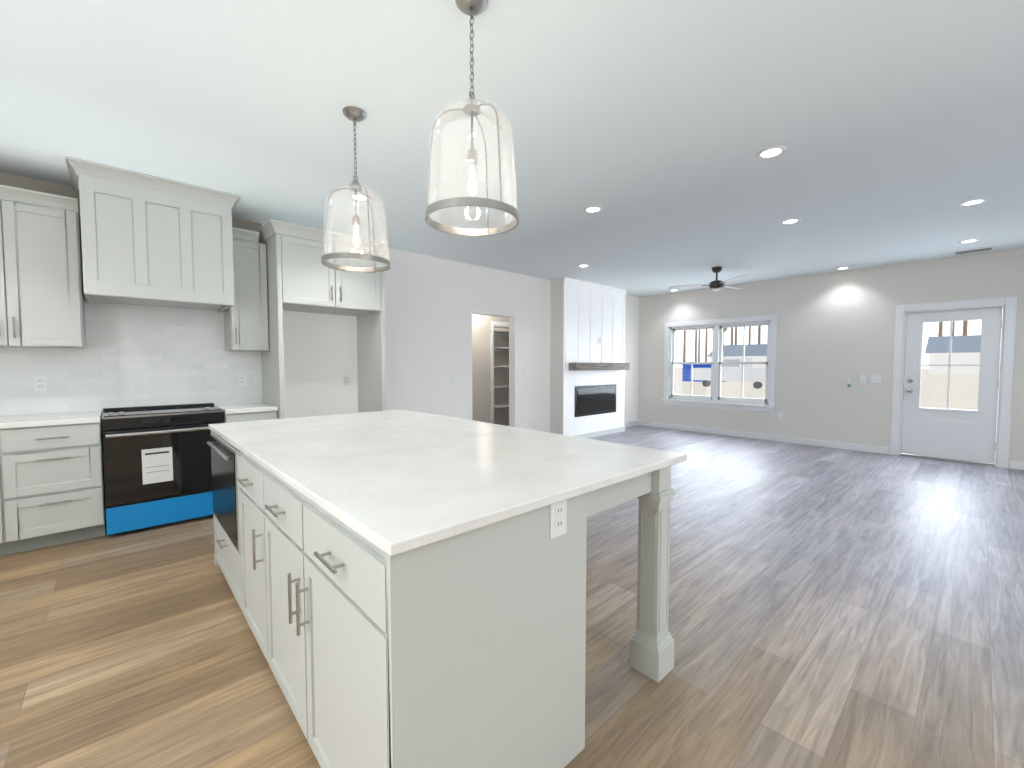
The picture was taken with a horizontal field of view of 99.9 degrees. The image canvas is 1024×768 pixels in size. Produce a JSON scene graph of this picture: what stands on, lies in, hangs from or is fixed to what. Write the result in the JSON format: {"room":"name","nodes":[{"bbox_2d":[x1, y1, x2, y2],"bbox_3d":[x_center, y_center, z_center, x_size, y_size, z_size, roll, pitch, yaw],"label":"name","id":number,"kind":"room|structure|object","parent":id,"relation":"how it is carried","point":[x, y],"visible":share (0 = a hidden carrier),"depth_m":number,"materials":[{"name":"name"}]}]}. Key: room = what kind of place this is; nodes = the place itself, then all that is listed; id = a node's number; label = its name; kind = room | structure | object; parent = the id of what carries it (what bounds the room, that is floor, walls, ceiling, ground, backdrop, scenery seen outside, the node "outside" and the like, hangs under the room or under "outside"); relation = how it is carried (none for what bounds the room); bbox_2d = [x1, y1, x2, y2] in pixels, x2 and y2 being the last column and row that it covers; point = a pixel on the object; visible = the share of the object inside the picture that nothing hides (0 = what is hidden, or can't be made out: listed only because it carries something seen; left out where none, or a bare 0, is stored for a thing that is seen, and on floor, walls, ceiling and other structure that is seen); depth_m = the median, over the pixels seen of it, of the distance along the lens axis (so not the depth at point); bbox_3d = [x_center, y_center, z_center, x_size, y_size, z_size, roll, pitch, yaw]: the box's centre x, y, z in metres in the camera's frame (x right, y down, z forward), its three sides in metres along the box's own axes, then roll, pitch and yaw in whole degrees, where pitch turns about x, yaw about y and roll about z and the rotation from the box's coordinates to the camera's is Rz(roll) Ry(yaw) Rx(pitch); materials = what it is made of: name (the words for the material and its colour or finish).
{"room":"open-plan kitchen","nodes":[
{"label":"open-plan kitchen","id":0,"kind":"room"},
{"bbox_2d":[0,425,1023,767],"bbox_3d":[1.031,1.212,3.078,11.080,0.100,10.540,-2,4,-42],"label":"floor","id":1,"kind":"structure","parent":0,"point":[829,607],"depth_m":2.06,"materials":[{"name":"brown wood"}]},
{"bbox_2d":[0,411,105,555],"bbox_3d":[-3.925,0.720,2.724,1.944,0.914,0.613,-2,4,-42],"label":"base cabinet","id":2,"kind":"object","parent":1,"relation":"on","point":[52,481],"visible":0.98,"depth_m":3.02,"materials":[{"name":"grey paint"}]},
{"bbox_2d":[101,403,223,534],"bbox_3d":[-2.908,0.666,3.622,0.760,0.940,0.655,-2,4,-42],"label":"electric range","id":3,"kind":"object","parent":1,"relation":"on","point":[158,470],"visible":0.85,"depth_m":3.38,"materials":[{"name":"black metal"}]},
{"bbox_2d":[214,402,277,422],"bbox_3d":[-2.489,0.660,4.038,0.408,0.914,0.613,-2,4,-42],"label":"base cabinet","id":4,"kind":"object","parent":1,"relation":"on","point":[243,412],"visible":0.06,"depth_m":3.85,"materials":[{"name":"grey paint"}]},
{"bbox_2d":[257,219,391,418],"bbox_3d":[-1.924,-0.187,4.457,1.150,2.570,0.698,-2,4,-42],"label":"tall cabinet","id":5,"kind":"object","parent":1,"relation":"on","point":[298,280],"visible":0.77,"depth_m":4.18,"materials":[{"name":"grey paint"}]},
{"bbox_2d":[207,431,674,767],"bbox_3d":[-0.643,0.752,2.302,1.329,0.888,2.512,-2,4,-42],"label":"base cabinet","id":6,"kind":"object","parent":1,"relation":"on","point":[467,649],"visible":0.71,"depth_m":1.26,"materials":[{"name":"grey paint"}]},
{"bbox_2d":[208,409,686,555],"bbox_3d":[-0.604,0.296,2.318,1.380,0.029,2.519,-2,4,-42],"label":"countertop","id":7,"kind":"structure","parent":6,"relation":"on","point":[402,480],"depth_m":1.63,"materials":[{"name":"white stone"}]},
{"bbox_2d":[0,172,1023,461],"bbox_3d":[1.031,-0.197,3.014,11.080,2.720,10.540,-2,4,-42],"label":"wall","id":8,"kind":"structure","parent":0,"point":[835,328],"depth_m":6.38,"materials":[{"name":"white paint"}]},
{"bbox_2d":[0,185,86,347],"bbox_3d":[-4.035,-0.804,2.718,1.868,1.100,0.366,-2,4,-42],"label":"upper cabinet","id":9,"kind":"object","parent":8,"relation":"attached to","point":[42,303],"visible":1,"depth_m":3.11,"materials":[{"name":"grey paint"}]},
{"bbox_2d":[0,297,262,415],"bbox_3d":[-3.698,-0.232,3.311,3.130,0.936,0.009,-2,4,-42],"label":"tile backsplash","id":10,"kind":"structure","parent":8,"relation":"attached to","point":[134,355],"depth_m":3.71,"materials":[{"name":"white tile"}]},
{"bbox_2d":[33,376,47,390],"bbox_3d":[-3.665,-0.004,3.345,0.072,0.111,0.021,-2,4,-42],"label":"outlet plates","id":11,"kind":"object","parent":10,"relation":"attached to","point":[40,383],"depth_m":3.34,"materials":[{"name":"white plastic"}]},
{"bbox_2d":[238,374,246,385],"bbox_3d":[-2.670,-0.040,4.256,0.070,0.110,0.021,-2,4,-42],"label":"outlet plates","id":12,"kind":"object","parent":10,"relation":"attached to","point":[242,379],"depth_m":4.25,"materials":[{"name":"white plastic"}]},
{"bbox_2d":[65,156,240,311],"bbox_3d":[-2.889,-1.119,3.538,1.025,0.920,0.690,-2,4,-42],"label":"range hood","id":13,"kind":"object","parent":8,"relation":"attached to","point":[147,240],"visible":1,"depth_m":3.29,"materials":[{"name":"grey paint"}]},
{"bbox_2d":[224,227,268,351],"bbox_3d":[-2.533,-0.867,4.093,0.309,1.100,0.366,-2,4,-42],"label":"upper cabinet","id":14,"kind":"object","parent":8,"relation":"attached to","point":[245,322],"visible":0.83,"depth_m":3.99,"materials":[{"name":"grey paint"}]},
{"bbox_2d":[343,375,349,384],"bbox_3d":[-1.911,-0.046,4.952,0.070,0.105,0.021,-2,4,-42],"label":"outlet plates","id":15,"kind":"object","parent":8,"relation":"attached to","point":[346,381],"depth_m":4.96,"materials":[{"name":"white plastic"}]},
{"bbox_2d":[321,106,390,272],"bbox_3d":[-0.889,-1.105,2.447,0.372,0.853,0.372,-2,4,-42],"label":"pendant light","id":16,"kind":"object","parent":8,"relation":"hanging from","point":[352,113],"visible":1,"depth_m":2.46,"materials":[{"name":"clear glass"}]},
{"bbox_2d":[349,196,369,201],"bbox_3d":[-1.289,-1.582,3.647,0.180,0.009,0.180,-2,4,-42],"label":"recessed light","id":17,"kind":"object","parent":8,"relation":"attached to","point":[361,199],"visible":0.41,"depth_m":3.68,"materials":[{"name":"white plastic"}]},
{"bbox_2d":[425,0,518,235],"bbox_3d":[-0.158,-1.071,1.694,0.372,0.853,0.372,-2,4,-42],"label":"pendant light","id":18,"kind":"object","parent":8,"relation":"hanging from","point":[471,108],"visible":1,"depth_m":1.71,"materials":[{"name":"clear glass"}]},
{"bbox_2d":[494,330,508,407],"bbox_3d":[-0.370,-0.280,8.585,1.140,1.560,0.325,-2,4,-42],"label":"pantry shelves","id":19,"kind":"object","parent":8,"relation":"attached to","point":[496,332],"visible":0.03,"depth_m":8.75,"materials":[{"name":"white wood"}]},
{"bbox_2d":[578,264,589,266],"bbox_3d":[1.030,-1.696,6.177,0.180,0.009,0.180,-2,4,-42],"label":"recessed light","id":20,"kind":"object","parent":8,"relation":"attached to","point":[580,265],"visible":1,"depth_m":6.16,"materials":[{"name":"white plastic"}]},
{"bbox_2d":[550,277,625,438],"bbox_3d":[1.418,-0.414,7.788,1.828,2.724,0.319,-2,4,-42],"label":"wall bump-out","id":21,"kind":"object","parent":8,"relation":"attached to","point":[582,312],"visible":0.81,"depth_m":7.42,"materials":[{"name":"white paint"}]},
{"bbox_2d":[574,384,616,416],"bbox_3d":[1.483,0.284,7.750,1.222,0.522,0.128,-2,4,-42],"label":"electric fireplace insert","id":22,"kind":"object","parent":21,"relation":"attached to","point":[592,399],"visible":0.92,"depth_m":7.66,"materials":[{"name":"black glass"}]},
{"bbox_2d":[569,363,629,370],"bbox_3d":[1.578,-0.311,7.619,1.590,0.130,0.151,-2,4,-42],"label":"mantel shelf","id":23,"kind":"object","parent":21,"relation":"attached to","point":[572,366],"visible":1,"depth_m":7.44,"materials":[{"name":"grey wood"}]},
{"bbox_2d":[583,206,602,212],"bbox_3d":[0.741,-1.595,3.934,0.180,0.009,0.180,-2,4,-42],"label":"recessed light","id":24,"kind":"object","parent":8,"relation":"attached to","point":[590,209],"visible":1,"depth_m":3.93,"materials":[{"name":"white plastic"}]},
{"bbox_2d":[668,266,746,290],"bbox_3d":[3.058,-1.543,6.416,1.109,0.337,1.175,-2,4,-42],"label":"ceiling fan","id":25,"kind":"object","parent":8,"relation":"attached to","point":[716,285],"visible":1,"depth_m":6.29,"materials":[{"name":"brown metal"}]},
{"bbox_2d":[669,320,770,404],"bbox_3d":[3.829,-0.391,8.050,0.105,1.454,1.834,-2,4,-42],"label":"double-hung window","id":26,"kind":"structure","parent":8,"relation":"attached to","point":[717,347],"depth_m":8.01,"materials":[{"name":"white"}]},
{"bbox_2d":[490,296,1023,469],"bbox_3d":[1.191,0.097,2.955,10.946,2.145,9.943,-2,4,-42],"label":"trim","id":27,"kind":"structure","parent":8,"relation":"attached to","point":[1009,304],"depth_m":6.13,"materials":[{"name":"white"}]},
{"bbox_2d":[756,146,786,158],"bbox_3d":[1.735,-1.547,2.879,0.180,0.009,0.180,-2,4,-42],"label":"recessed light","id":28,"kind":"object","parent":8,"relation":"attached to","point":[771,152],"visible":1,"depth_m":2.87,"materials":[{"name":"white plastic"}]},
{"bbox_2d":[778,411,782,418],"bbox_3d":[4.515,0.521,7.224,0.024,0.115,0.062,-2,4,-42],"label":"outlet plate","id":29,"kind":"object","parent":8,"relation":"attached to","point":[780,414],"depth_m":7.23,"materials":[{"name":"white plastic"}]},
{"bbox_2d":[780,218,800,224],"bbox_3d":[2.758,-1.609,4.263,0.180,0.009,0.180,-2,4,-42],"label":"recessed light","id":30,"kind":"object","parent":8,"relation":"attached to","point":[792,220],"visible":1,"depth_m":4.26,"materials":[{"name":"white plastic"}]},
{"bbox_2d":[836,267,849,269],"bbox_3d":[4.873,-1.704,6.334,0.180,0.009,0.180,-2,4,-42],"label":"recessed light","id":31,"kind":"object","parent":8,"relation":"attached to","point":[839,268],"visible":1,"depth_m":6.34,"materials":[{"name":"white plastic"}]},
{"bbox_2d":[860,375,865,382],"bbox_3d":[5.235,-0.075,6.410,0.024,0.106,0.061,-2,4,-42],"label":"light switch","id":32,"kind":"object","parent":8,"relation":"attached to","point":[862,377],"depth_m":6.42,"materials":[{"name":"white plastic"}]},
{"bbox_2d":[871,375,881,382],"bbox_3d":[5.338,-0.073,6.298,0.024,0.105,0.112,-2,4,-42],"label":"light switch","id":33,"kind":"object","parent":8,"relation":"attached to","point":[875,378],"depth_m":6.30,"materials":[{"name":"white plastic"}]},
{"bbox_2d":[901,307,1002,463],"bbox_3d":[5.871,0.012,5.775,0.126,1.995,0.903,-2,4,-42],"label":"entry door","id":34,"kind":"structure","parent":8,"relation":"attached to","point":[959,434],"depth_m":5.76,"materials":[{"name":"white"}]},
{"bbox_2d":[957,239,979,243],"bbox_3d":[5.251,-1.641,4.946,0.180,0.009,0.180,-2,4,-42],"label":"recessed light","id":35,"kind":"object","parent":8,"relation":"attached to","point":[968,240],"visible":1,"depth_m":4.95,"materials":[{"name":"white plastic"}]},
{"bbox_2d":[958,198,987,206],"bbox_3d":[4.032,-1.587,3.762,0.180,0.009,0.180,-2,4,-42],"label":"recessed light","id":36,"kind":"object","parent":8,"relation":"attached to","point":[980,200],"visible":1,"depth_m":3.75,"materials":[{"name":"white plastic"}]},
{"bbox_2d":[952,246,994,254],"bbox_3d":[5.743,-1.659,5.356,0.180,0.010,0.360,-2,4,-42],"label":"vent register","id":37,"kind":"object","parent":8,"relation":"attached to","point":[992,247],"visible":1,"depth_m":5.33,"materials":[{"name":"white plastic"}]},
{"bbox_2d":[0,0,1023,296],"bbox_3d":[1.031,-1.605,2.950,11.080,0.100,10.540,-2,4,-42],"label":"ceiling","id":38,"kind":"structure","parent":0,"point":[890,116],"depth_m":2.49,"materials":[{"name":"white paint"}]},
{"bbox_2d":[673,367,997,425],"bbox_3d":[77.426,-2.185,84.500,211.640,0.100,260.000,-2,4,-42],"label":"ground","id":39,"kind":"structure","parent":0,"point":[963,394],"depth_m":27.52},
{"bbox_2d":[682,364,725,381],"bbox_3d":[18.350,-1.084,40.951,2.500,1.650,3.300,-2,4,-42],"label":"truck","id":40,"kind":"object","parent":39,"relation":"on","point":[686,375],"visible":0.43,"depth_m":40.81,"materials":[{"name":"blue metal"}]},
{"bbox_2d":[692,358,765,388],"bbox_3d":[15.681,-0.797,30.233,2.020,2.050,5.400,-2,4,-42],"label":"truck","id":41,"kind":"object","parent":39,"relation":"on","point":[729,372],"visible":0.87,"depth_m":29.38,"materials":[{"name":"grey"}]},
{"bbox_2d":[707,344,766,367],"bbox_3d":[52.784,-5.450,90.260,11.000,5.900,19.000,-2,4,-42],"label":"house","id":42,"kind":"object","parent":39,"relation":"on","point":[758,352],"visible":0.32,"depth_m":89.50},
{"bbox_2d":[683,308,1002,361],"bbox_3d":[81.164,-21.342,107.181,36.384,36.116,194.979,-2,4,-42],"label":"trees","id":43,"kind":"object","parent":39,"relation":"on","point":[965,323],"depth_m":118.29,"materials":[{"name":"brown plant"}]},
{"bbox_2d":[925,335,980,374],"bbox_3d":[81.529,-4.730,67.781,13.000,6.500,23.000,-2,4,-42],"label":"house","id":44,"kind":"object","parent":39,"relation":"on","point":[965,349],"visible":0.35,"depth_m":70.50,"materials":[{"name":"white"}]}
]}

